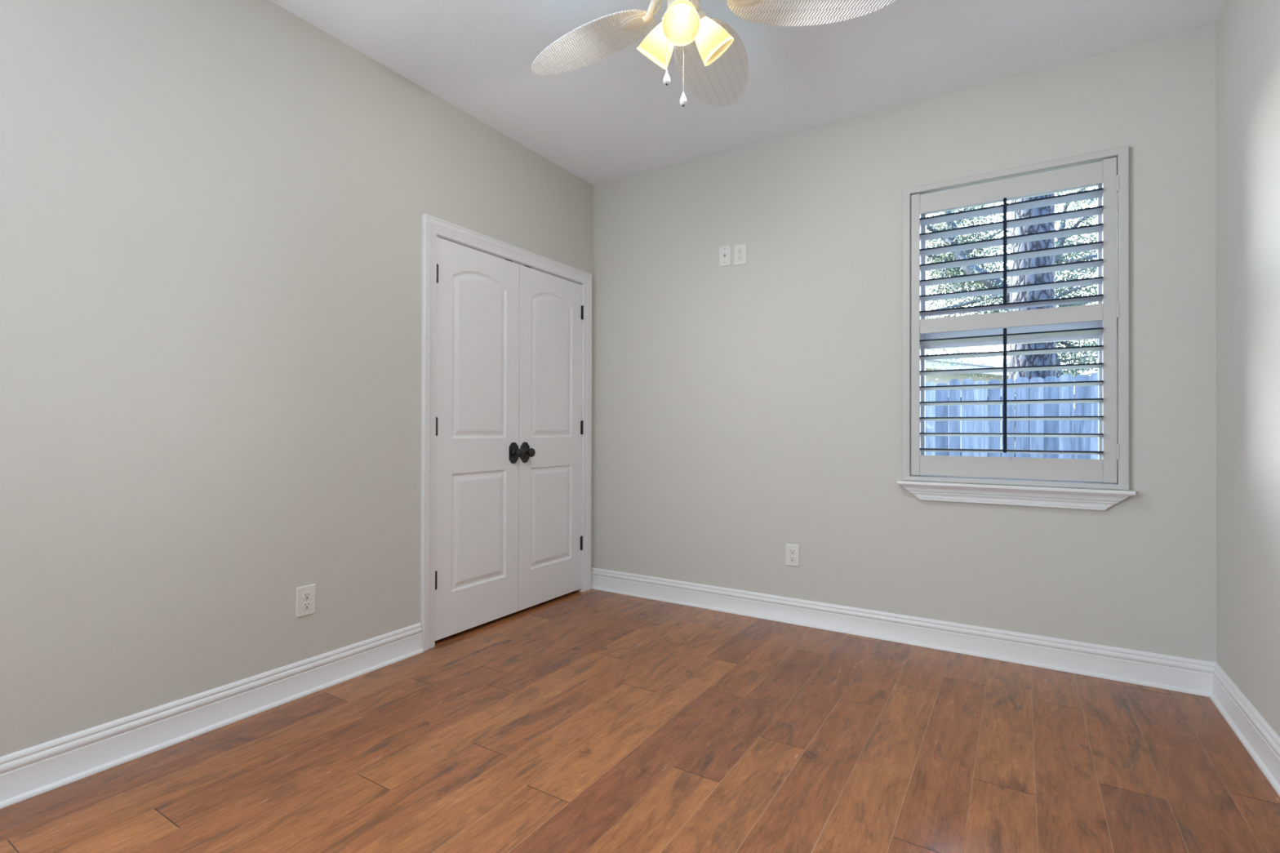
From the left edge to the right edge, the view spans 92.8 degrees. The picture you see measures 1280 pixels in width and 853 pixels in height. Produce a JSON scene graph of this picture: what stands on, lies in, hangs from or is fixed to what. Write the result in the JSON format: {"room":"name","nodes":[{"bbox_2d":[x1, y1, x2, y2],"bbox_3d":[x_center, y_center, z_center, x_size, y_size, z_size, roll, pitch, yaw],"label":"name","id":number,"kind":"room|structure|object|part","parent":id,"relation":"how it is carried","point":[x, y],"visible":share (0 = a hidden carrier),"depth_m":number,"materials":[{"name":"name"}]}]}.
{"room":"empty bedroom","nodes":[
{"label":"empty bedroom","id":0,"kind":"room"},
{"bbox_2d":[0,0,593,756],"bbox_3d":[-2.161,-0.282,1.323,0.120,2.760,6.750,0,0,32],"label":"wall","id":1,"kind":"structure","parent":0,"point":[211,211],"depth_m":2.18,"materials":[{"name":"grey paint"}]},
{"bbox_2d":[0,622,423,808],"bbox_3d":[-2.434,1.006,0.747,0.028,0.137,5.198,0,0,32],"label":"baseboard","id":2,"kind":"structure","parent":1,"relation":"attached to","point":[25,774],"depth_m":2.11,"materials":[{"name":"white paint"}]},
{"bbox_2d":[295,583,315,617],"bbox_3d":[-1.359,0.710,2.482,0.010,0.121,0.079,0,0,32],"label":"wall outlet","id":3,"kind":"object","parent":1,"relation":"attached to","point":[305,595],"visible":1,"depth_m":2.48,"materials":[{"name":"white plastic"}]},
{"bbox_2d":[302,601,311,609],"bbox_3d":[-1.357,0.729,2.481,0.004,0.027,0.034,0,0,32],"label":"receptacle","id":4,"kind":"object","parent":3,"relation":"attached to","point":[305,605],"depth_m":2.48,"materials":[{"name":"grey plastic"}]},
{"bbox_2d":[302,591,311,599],"bbox_3d":[-1.357,0.690,2.481,0.004,0.027,0.034,0,0,32],"label":"receptacle","id":5,"kind":"object","parent":3,"relation":"attached to","point":[305,595],"depth_m":2.48,"materials":[{"name":"grey plastic"}]},
{"bbox_2d":[435,236,524,640],"bbox_3d":[-0.848,0.057,3.273,0.104,2.023,0.599,0,0,32],"label":"door","id":6,"kind":"structure","parent":1,"relation":"in","point":[477,452],"depth_m":3.25,"materials":[{"name":"white paint"}]},
{"bbox_3d":[-0.695,0.152,3.480,0.064,0.053,0.053,0,0,32],"label":"knob","id":7,"kind":"part","parent":6,"relation":"part of","materials":[{"name":"black metal"}]},
{"bbox_2d":[420,213,591,651],"bbox_3d":[-0.745,0.031,3.565,0.139,2.124,1.356,0,0,32],"label":"door frame","id":8,"kind":"structure","parent":1,"relation":"attached to","point":[432,226],"depth_m":3.02,"materials":[{"name":"white paint"}]},
{"bbox_2d":[518,264,583,611],"bbox_3d":[-0.528,0.061,3.784,0.104,2.023,0.600,0,0,32],"label":"door","id":9,"kind":"structure","parent":1,"relation":"in","point":[550,539],"depth_m":3.76,"materials":[{"name":"white paint"}]},
{"bbox_3d":[-0.645,0.152,3.560,0.064,0.053,0.053,0,0,32],"label":"knob","id":10,"kind":"part","parent":9,"relation":"part of","materials":[{"name":"black metal"}]},
{"bbox_2d":[0,588,1279,852],"bbox_3d":[-1.052,1.138,0.738,4.214,0.120,6.850,0,0,32],"label":"floor","id":11,"kind":"structure","parent":0,"point":[592,721],"depth_m":1.98,"materials":[{"name":"brown wood"}]},
{"bbox_2d":[270,0,1226,186],"bbox_3d":[-0.732,-1.722,0.527,3.447,0.120,6.900,0,0,32],"label":"ceiling","id":12,"kind":"structure","parent":0,"point":[615,117],"depth_m":2.73,"materials":[{"name":"white paint"}]},
{"bbox_2d":[531,0,895,106],"bbox_3d":[0.121,-1.339,2.048,1.343,0.626,1.360,0,0,32],"label":"ceiling fan","id":13,"kind":"object","parent":12,"relation":"hanging from","point":[711,59],"visible":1,"depth_m":2.10,"materials":[{"name":"white metal"}]},
{"bbox_3d":[-0.192,-1.421,2.274,0.576,0.006,0.262,0,12,39],"label":"blade","id":14,"kind":"part","parent":13,"relation":"part of","materials":[{"name":"white wicker"}]},
{"bbox_3d":[0.056,-1.446,2.079,0.107,0.092,0.052,0,12,39],"label":"blade arm","id":15,"kind":"part","parent":13,"relation":"part of","materials":[{"name":"white metal"}]},
{"bbox_3d":[0.065,-1.292,2.071,0.147,0.150,0.119,0,0,32],"label":"lamp shade","id":16,"kind":"part","parent":13,"relation":"part of","materials":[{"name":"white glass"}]},
{"bbox_3d":[0.086,-1.260,1.956,0.003,0.247,0.002,0,0,32],"label":"pull chain","id":17,"kind":"part","parent":13,"relation":"part of","materials":[{"name":"silver metal"}]},
{"bbox_3d":[0.135,-1.288,1.906,0.118,0.151,0.137,0,0,32],"label":"lamp shade","id":18,"kind":"part","parent":13,"relation":"part of","materials":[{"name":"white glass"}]},
{"bbox_3d":[0.131,-1.310,1.934,0.037,0.083,0.064,0,0,-4],"label":"bulb","id":19,"kind":"part","parent":13,"relation":"part of","materials":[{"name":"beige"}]},
{"bbox_3d":[0.139,-1.226,1.952,0.003,0.317,0.002,0,0,32],"label":"pull chain","id":20,"kind":"part","parent":13,"relation":"part of","materials":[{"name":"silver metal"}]},
{"bbox_3d":[0.294,-1.419,2.409,0.262,0.006,0.576,-13,-5,20],"label":"blade","id":21,"kind":"part","parent":13,"relation":"part of","materials":[{"name":"white wicker"}]},
{"bbox_3d":[0.248,-1.290,2.034,0.131,0.151,0.135,0,0,32],"label":"lamp shade","id":22,"kind":"part","parent":13,"relation":"part of","materials":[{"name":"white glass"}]},
{"bbox_3d":[0.572,-1.420,1.987,0.576,0.006,0.262,0,-12,3],"label":"blade","id":23,"kind":"part","parent":13,"relation":"part of","materials":[{"name":"white wicker"}]},
{"bbox_2d":[592,24,1216,662],"bbox_3d":[1.069,-0.263,3.378,3.417,2.760,0.160,0,0,32],"label":"wall","id":24,"kind":"structure","parent":0,"point":[742,413],"depth_m":3.20,"materials":[{"name":"grey paint"}]},
{"bbox_2d":[719,244,731,266],"bbox_3d":[0.504,-1.019,3.632,0.075,0.121,0.016,0,0,32],"label":"cable plate","id":25,"kind":"object","parent":24,"relation":"attached to","point":[724,251],"visible":1,"depth_m":3.63,"materials":[{"name":"white plastic"}]},
{"bbox_2d":[733,243,746,266],"bbox_3d":[0.589,-1.012,3.583,0.079,0.121,0.010,0,0,32],"label":"wall outlet","id":26,"kind":"object","parent":24,"relation":"attached to","point":[740,250],"visible":1,"depth_m":3.58,"materials":[{"name":"white plastic"}]},
{"bbox_2d":[737,255,742,260],"bbox_3d":[0.587,-0.992,3.581,0.034,0.027,0.004,0,0,32],"label":"receptacle","id":27,"kind":"object","parent":26,"relation":"attached to","point":[739,257],"depth_m":3.58,"materials":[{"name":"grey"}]},
{"bbox_2d":[737,248,742,253],"bbox_3d":[0.588,-1.031,3.581,0.034,0.027,0.004,0,0,32],"label":"receptacle","id":28,"kind":"object","parent":26,"relation":"attached to","point":[740,251],"depth_m":3.58,"materials":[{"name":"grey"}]},
{"bbox_2d":[785,543,799,566],"bbox_3d":[0.852,0.720,3.407,0.079,0.121,0.010,0,0,32],"label":"wall outlet","id":29,"kind":"object","parent":24,"relation":"attached to","point":[792,552],"visible":1,"depth_m":3.40,"materials":[{"name":"white plastic"}]},
{"bbox_2d":[789,555,795,561],"bbox_3d":[0.851,0.739,3.405,0.034,0.027,0.004,0,0,32],"label":"receptacle","id":30,"kind":"object","parent":29,"relation":"attached to","point":[792,558],"depth_m":3.40,"materials":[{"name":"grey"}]},
{"bbox_2d":[789,549,795,554],"bbox_3d":[0.851,0.700,3.405,0.034,0.027,0.004,0,0,32],"label":"receptacle","id":31,"kind":"object","parent":29,"relation":"attached to","point":[791,551],"depth_m":3.40,"materials":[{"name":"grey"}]},
{"bbox_2d":[591,567,1216,697],"bbox_3d":[1.003,1.028,3.300,3.147,0.137,0.028,0,0,32],"label":"baseboard","id":32,"kind":"structure","parent":24,"relation":"attached to","point":[1175,673],"depth_m":3.00,"materials":[{"name":"white paint"}]},
{"bbox_2d":[912,183,1115,484],"bbox_3d":[1.790,-0.462,2.975,0.846,1.446,0.070,0,0,32],"label":"window","id":33,"kind":"structure","parent":24,"relation":"in","point":[1095,324],"depth_m":2.94,"materials":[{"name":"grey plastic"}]},
{"bbox_3d":[1.799,-0.778,2.990,0.784,0.751,0.028,0,0,32],"label":"sash","id":34,"kind":"part","parent":33,"relation":"part of","materials":[{"name":"grey plastic"}]},
{"bbox_3d":[1.781,-0.138,2.961,0.784,0.737,0.030,0,0,32],"label":"sash","id":35,"kind":"part","parent":33,"relation":"part of","materials":[{"name":"grey plastic"}]},
{"bbox_3d":[1.790,-0.462,2.975,0.846,1.446,0.070,0,0,32],"label":"frame","id":36,"kind":"part","parent":33,"relation":"part of","materials":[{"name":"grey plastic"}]},
{"bbox_2d":[902,145,1128,490],"bbox_3d":[1.725,-0.467,2.868,0.903,1.480,0.101,0,0,32],"label":"plantation shutter","id":37,"kind":"object","parent":33,"relation":"attached to","point":[1113,172],"visible":1,"depth_m":2.82,"materials":[{"name":"grey paint"}]},
{"bbox_3d":[1.696,-0.168,2.831,0.014,0.580,0.010,0,0,32],"label":"tilt rod","id":38,"kind":"part","parent":37,"relation":"part of","materials":[{"name":"black wood"}]},
{"bbox_3d":[1.698,-0.814,2.834,0.014,0.500,0.010,0,0,32],"label":"tilt rod","id":39,"kind":"part","parent":37,"relation":"part of","materials":[{"name":"black wood"}]},
{"bbox_3d":[1.718,0.194,2.865,0.734,0.100,0.010,0,0,32],"label":"rail","id":40,"kind":"part","parent":37,"relation":"part of","materials":[{"name":"grey paint"}]},
{"bbox_3d":[1.720,-0.502,2.869,0.734,0.074,0.010,0,0,32],"label":"rail","id":41,"kind":"part","parent":37,"relation":"part of","materials":[{"name":"grey paint"}]},
{"bbox_3d":[1.721,-1.118,2.872,0.734,0.096,0.010,0,0,32],"label":"rail","id":42,"kind":"part","parent":37,"relation":"part of","materials":[{"name":"grey paint"}]},
{"bbox_2d":[911,156,1117,484],"bbox_3d":[1.749,-0.462,2.910,0.846,1.446,0.084,0,0,32],"label":"lining","id":43,"kind":"object","parent":24,"relation":"attached to","point":[1117,157],"visible":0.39,"depth_m":2.88,"materials":[{"name":"white paint"}]},
{"bbox_2d":[896,480,1135,510],"bbox_3d":[1.706,0.320,2.842,0.939,0.092,0.065,0,0,32],"label":"window sill","id":44,"kind":"structure","parent":24,"relation":"attached to","point":[1012,495],"depth_m":2.81,"materials":[{"name":"white paint"}]},
{"bbox_2d":[1215,0,1279,737],"bbox_3d":[0.622,-0.282,-0.418,0.150,2.760,6.750,0,0,32],"label":"wall","id":45,"kind":"structure","parent":0,"point":[1247,32],"depth_m":2.13,"materials":[{"name":"grey paint"}]},
{"bbox_2d":[1208,662,1279,796],"bbox_3d":[0.583,1.010,-0.313,0.028,0.137,6.600,0,0,32],"label":"baseboard","id":46,"kind":"structure","parent":45,"relation":"attached to","point":[1262,743],"depth_m":2.08,"materials":[{"name":"white paint"}]},
{"label":"outside","id":47,"kind":"structure","parent":0,"visible":0},
{"bbox_3d":[12.124,1.402,16.504,36.000,0.100,33.840,0,0,32],"label":"ground","id":48,"kind":"structure","parent":47,"visible":0},
{"bbox_2d":[925,347,1075,449],"bbox_3d":[6.687,-0.591,17.152,6.888,3.860,7.150,0,0,-32],"label":"house","id":49,"kind":"structure","parent":48,"relation":"on","point":[990,363],"depth_m":13.88,"materials":[{"name":"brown paint"}]},
{"bbox_2d":[925,372,1097,459],"bbox_3d":[4.551,0.339,7.121,5.352,1.892,0.153,0,0,32],"label":"wooden fence","id":50,"kind":"object","parent":48,"relation":"on","point":[1042,443],"visible":0.16,"depth_m":7.12,"materials":[{"name":"blue wood"}]},
{"bbox_3d":[4.170,0.405,7.396,0.090,1.760,0.090,0,0,32],"label":"fence post","id":51,"kind":"part","parent":50,"relation":"part of","materials":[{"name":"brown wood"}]},
{"bbox_2d":[925,186,1097,450],"bbox_3d":[6.071,-1.949,10.167,5.030,6.516,4.004,0,0,2],"label":"oak tree","id":52,"kind":"object","parent":48,"relation":"on","point":[1065,292],"visible":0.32,"depth_m":9.99,"materials":[{"name":"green plant"}]},
{"bbox_2d":[1008,193,1055,449],"bbox_3d":[5.294,-4.017,8.225,2.757,10.619,3.000,0,0,-14],"label":"pine tree","id":53,"kind":"object","parent":48,"relation":"on","point":[1045,359],"visible":0.09,"depth_m":7.84,"materials":[{"name":"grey plant"}]}
]}

